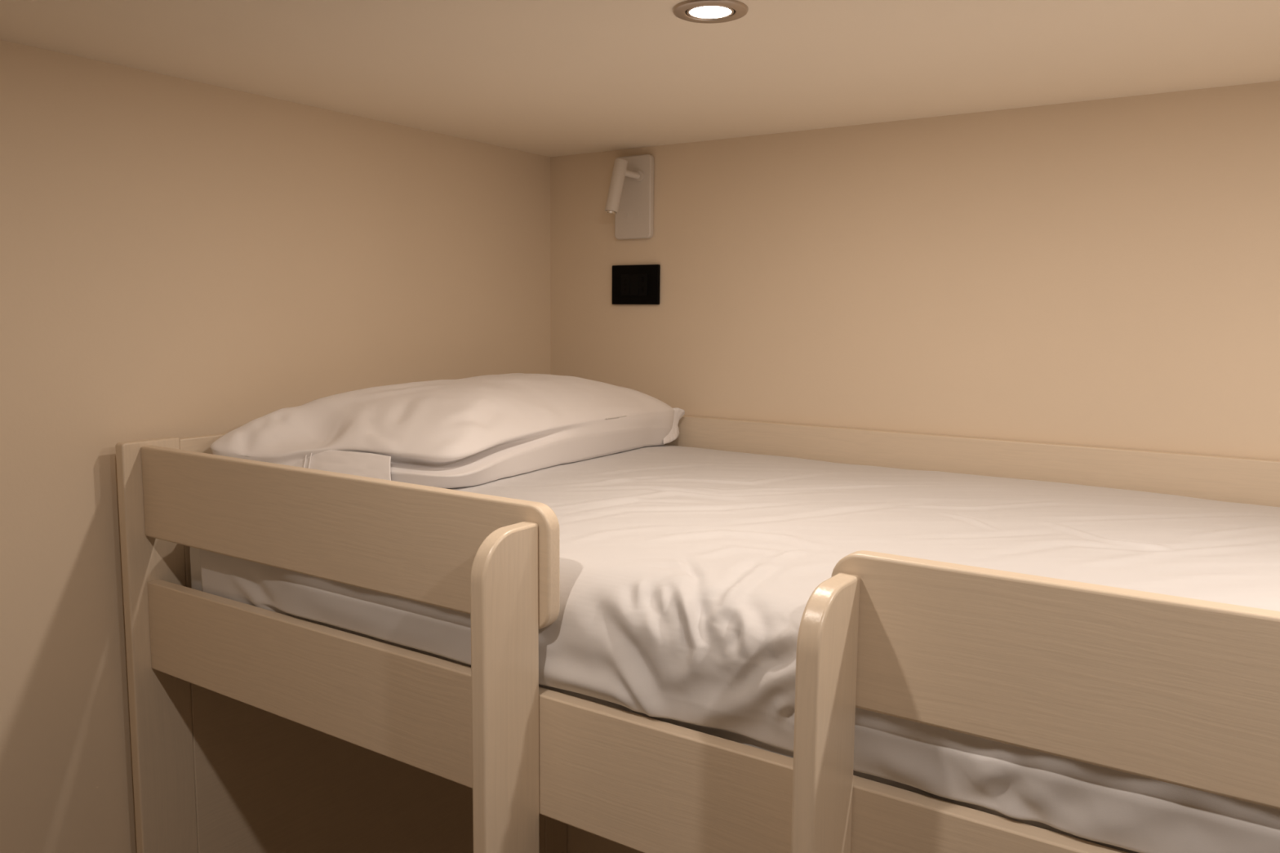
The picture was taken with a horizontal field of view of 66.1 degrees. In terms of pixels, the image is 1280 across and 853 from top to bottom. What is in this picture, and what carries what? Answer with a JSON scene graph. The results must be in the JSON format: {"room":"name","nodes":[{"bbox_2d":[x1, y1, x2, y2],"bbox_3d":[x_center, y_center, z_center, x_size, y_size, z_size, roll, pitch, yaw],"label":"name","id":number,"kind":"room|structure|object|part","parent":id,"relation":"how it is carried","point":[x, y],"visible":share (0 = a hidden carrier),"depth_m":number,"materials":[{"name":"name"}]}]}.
{"room":"bunk bedroom","nodes":[
{"label":"bunk bedroom","id":0,"kind":"room"},
{"bbox_2d":[0,40,551,852],"bbox_3d":[-1.030,0.735,1.237,0.120,2.450,2.990,5,8,34],"label":"wall","id":1,"kind":"structure","parent":0,"point":[180,258],"depth_m":1.47,"materials":[{"name":"paint"}]},
{"bbox_2d":[0,0,1279,156],"bbox_3d":[0.107,-0.446,0.334,2.840,0.120,2.990,5,8,34],"label":"ceiling","id":2,"kind":"structure","parent":0,"point":[544,77],"depth_m":1.32,"materials":[{"name":"paint"}]},
{"bbox_2d":[672,0,748,23],"bbox_3d":[0.080,-0.474,1.123,0.086,0.004,0.086,5,8,34],"label":"recessed light","id":3,"kind":"object","parent":2,"relation":"in","point":[707,11],"visible":1,"depth_m":1.12,"materials":[{"name":"silver metal"}]},
{"bbox_2d":[550,80,1279,852],"bbox_3d":[0.900,0.702,1.662,2.600,2.450,0.120,5,8,34],"label":"wall","id":4,"kind":"structure","parent":0,"point":[1104,273],"depth_m":1.71,"materials":[{"name":"paint"}]},
{"bbox_2d":[604,154,653,239],"bbox_3d":[-0.033,-0.479,2.042,0.092,0.172,0.086,5,8,34],"label":"reading lamp","id":5,"kind":"object","parent":4,"relation":"attached to","point":[630,197],"visible":1,"depth_m":2.05,"materials":[{"name":"beige metal"}]},
{"bbox_2d":[623,212,628,217],"bbox_3d":[-0.030,-0.447,2.078,0.013,0.013,0.001,5,8,34],"label":"switch","id":6,"kind":"object","parent":5,"relation":"attached to","point":[625,214],"depth_m":2.08,"materials":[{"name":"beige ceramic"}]},
{"bbox_3d":[-0.019,-0.524,2.042,0.046,0.019,0.014,-3,7,-27],"label":"swivel arm","id":7,"kind":"part","parent":5,"relation":"part of","materials":[{"name":"beige ceramic"}]},
{"bbox_2d":[634,211,639,217],"bbox_3d":[-0.007,-0.445,2.063,0.013,0.013,0.001,5,8,34],"label":"switch","id":8,"kind":"object","parent":5,"relation":"attached to","point":[636,213],"depth_m":2.06,"materials":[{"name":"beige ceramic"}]},
{"bbox_3d":[-0.002,-0.521,2.049,0.022,0.022,0.005,5,8,34],"label":"arm","id":9,"kind":"part","parent":5,"relation":"part of","materials":[{"name":"beige ceramic"}]},
{"bbox_2d":[612,264,660,304],"bbox_3d":[-0.010,-0.301,2.092,0.119,0.083,0.011,5,8,34],"label":"socket plate","id":10,"kind":"object","parent":4,"relation":"attached to","point":[638,284],"visible":1,"depth_m":2.08,"materials":[{"name":"black plastic"}]},
{"bbox_3d":[0.085,2.098,0.626,2.840,0.100,2.990,5,8,34],"label":"floor","id":11,"kind":"structure","parent":0,"visible":0},
{"bbox_2d":[115,415,1279,852],"bbox_3d":[0.459,1.012,1.270,2.290,1.916,1.072,5,8,34],"label":"bed","id":12,"kind":"object","parent":11,"relation":"on","point":[254,729],"visible":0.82,"depth_m":1.01,"materials":[{"name":"white wood"}]},
{"bbox_3d":[-0.725,0.971,1.542,0.020,1.916,0.087,5,8,34],"label":"headboard post","id":13,"kind":"part","parent":12,"relation":"part of","materials":[{"name":"white wood"}]},
{"bbox_2d":[190,546,202,591],"bbox_3d":[0.485,0.222,1.220,2.193,0.157,0.911,5,8,34],"label":"mattress","id":14,"kind":"object","parent":12,"relation":"on","point":[195,566],"visible":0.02,"depth_m":1.44,"materials":[{"name":"white fabric"}]},
{"bbox_2d":[199,444,1279,852],"bbox_3d":[0.510,0.206,1.188,2.112,0.166,0.962,5,8,34],"label":"sheet","id":15,"kind":"object","parent":14,"relation":"on","point":[689,575],"visible":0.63,"depth_m":1.05,"materials":[{"name":"white fabric"}]},
{"bbox_2d":[209,373,684,488],"bbox_3d":[-0.264,-0.010,1.739,0.379,0.156,0.874,5,8,34],"label":"pillow","id":16,"kind":"object","parent":15,"relation":"on","point":[481,429],"visible":0.89,"depth_m":1.54,"materials":[{"name":"white fabric"}]},
{"bbox_3d":[-0.401,0.120,1.219,0.757,0.132,0.020,5,8,34],"label":"guard rail","id":17,"kind":"part","parent":12,"relation":"part of","materials":[{"name":"white wood"}]},
{"bbox_3d":[-0.463,0.871,1.921,0.017,1.793,0.847,5,8,34],"label":"headboard panel","id":18,"kind":"part","parent":12,"relation":"part of","materials":[{"name":"white wood"}]},
{"bbox_3d":[-0.203,0.887,2.309,0.020,1.916,0.080,5,8,34],"label":"headboard post","id":19,"kind":"part","parent":12,"relation":"part of","materials":[{"name":"wood"}]},
{"bbox_3d":[0.216,0.371,0.827,2.250,0.132,0.020,5,8,34],"label":"rail","id":20,"kind":"part","parent":12,"relation":"part of","materials":[{"name":"white wood"}]},
{"bbox_3d":[0.657,0.210,0.509,1.190,0.132,0.020,5,8,34],"label":"guard rail","id":21,"kind":"part","parent":12,"relation":"part of","materials":[{"name":"white wood"}]}
]}

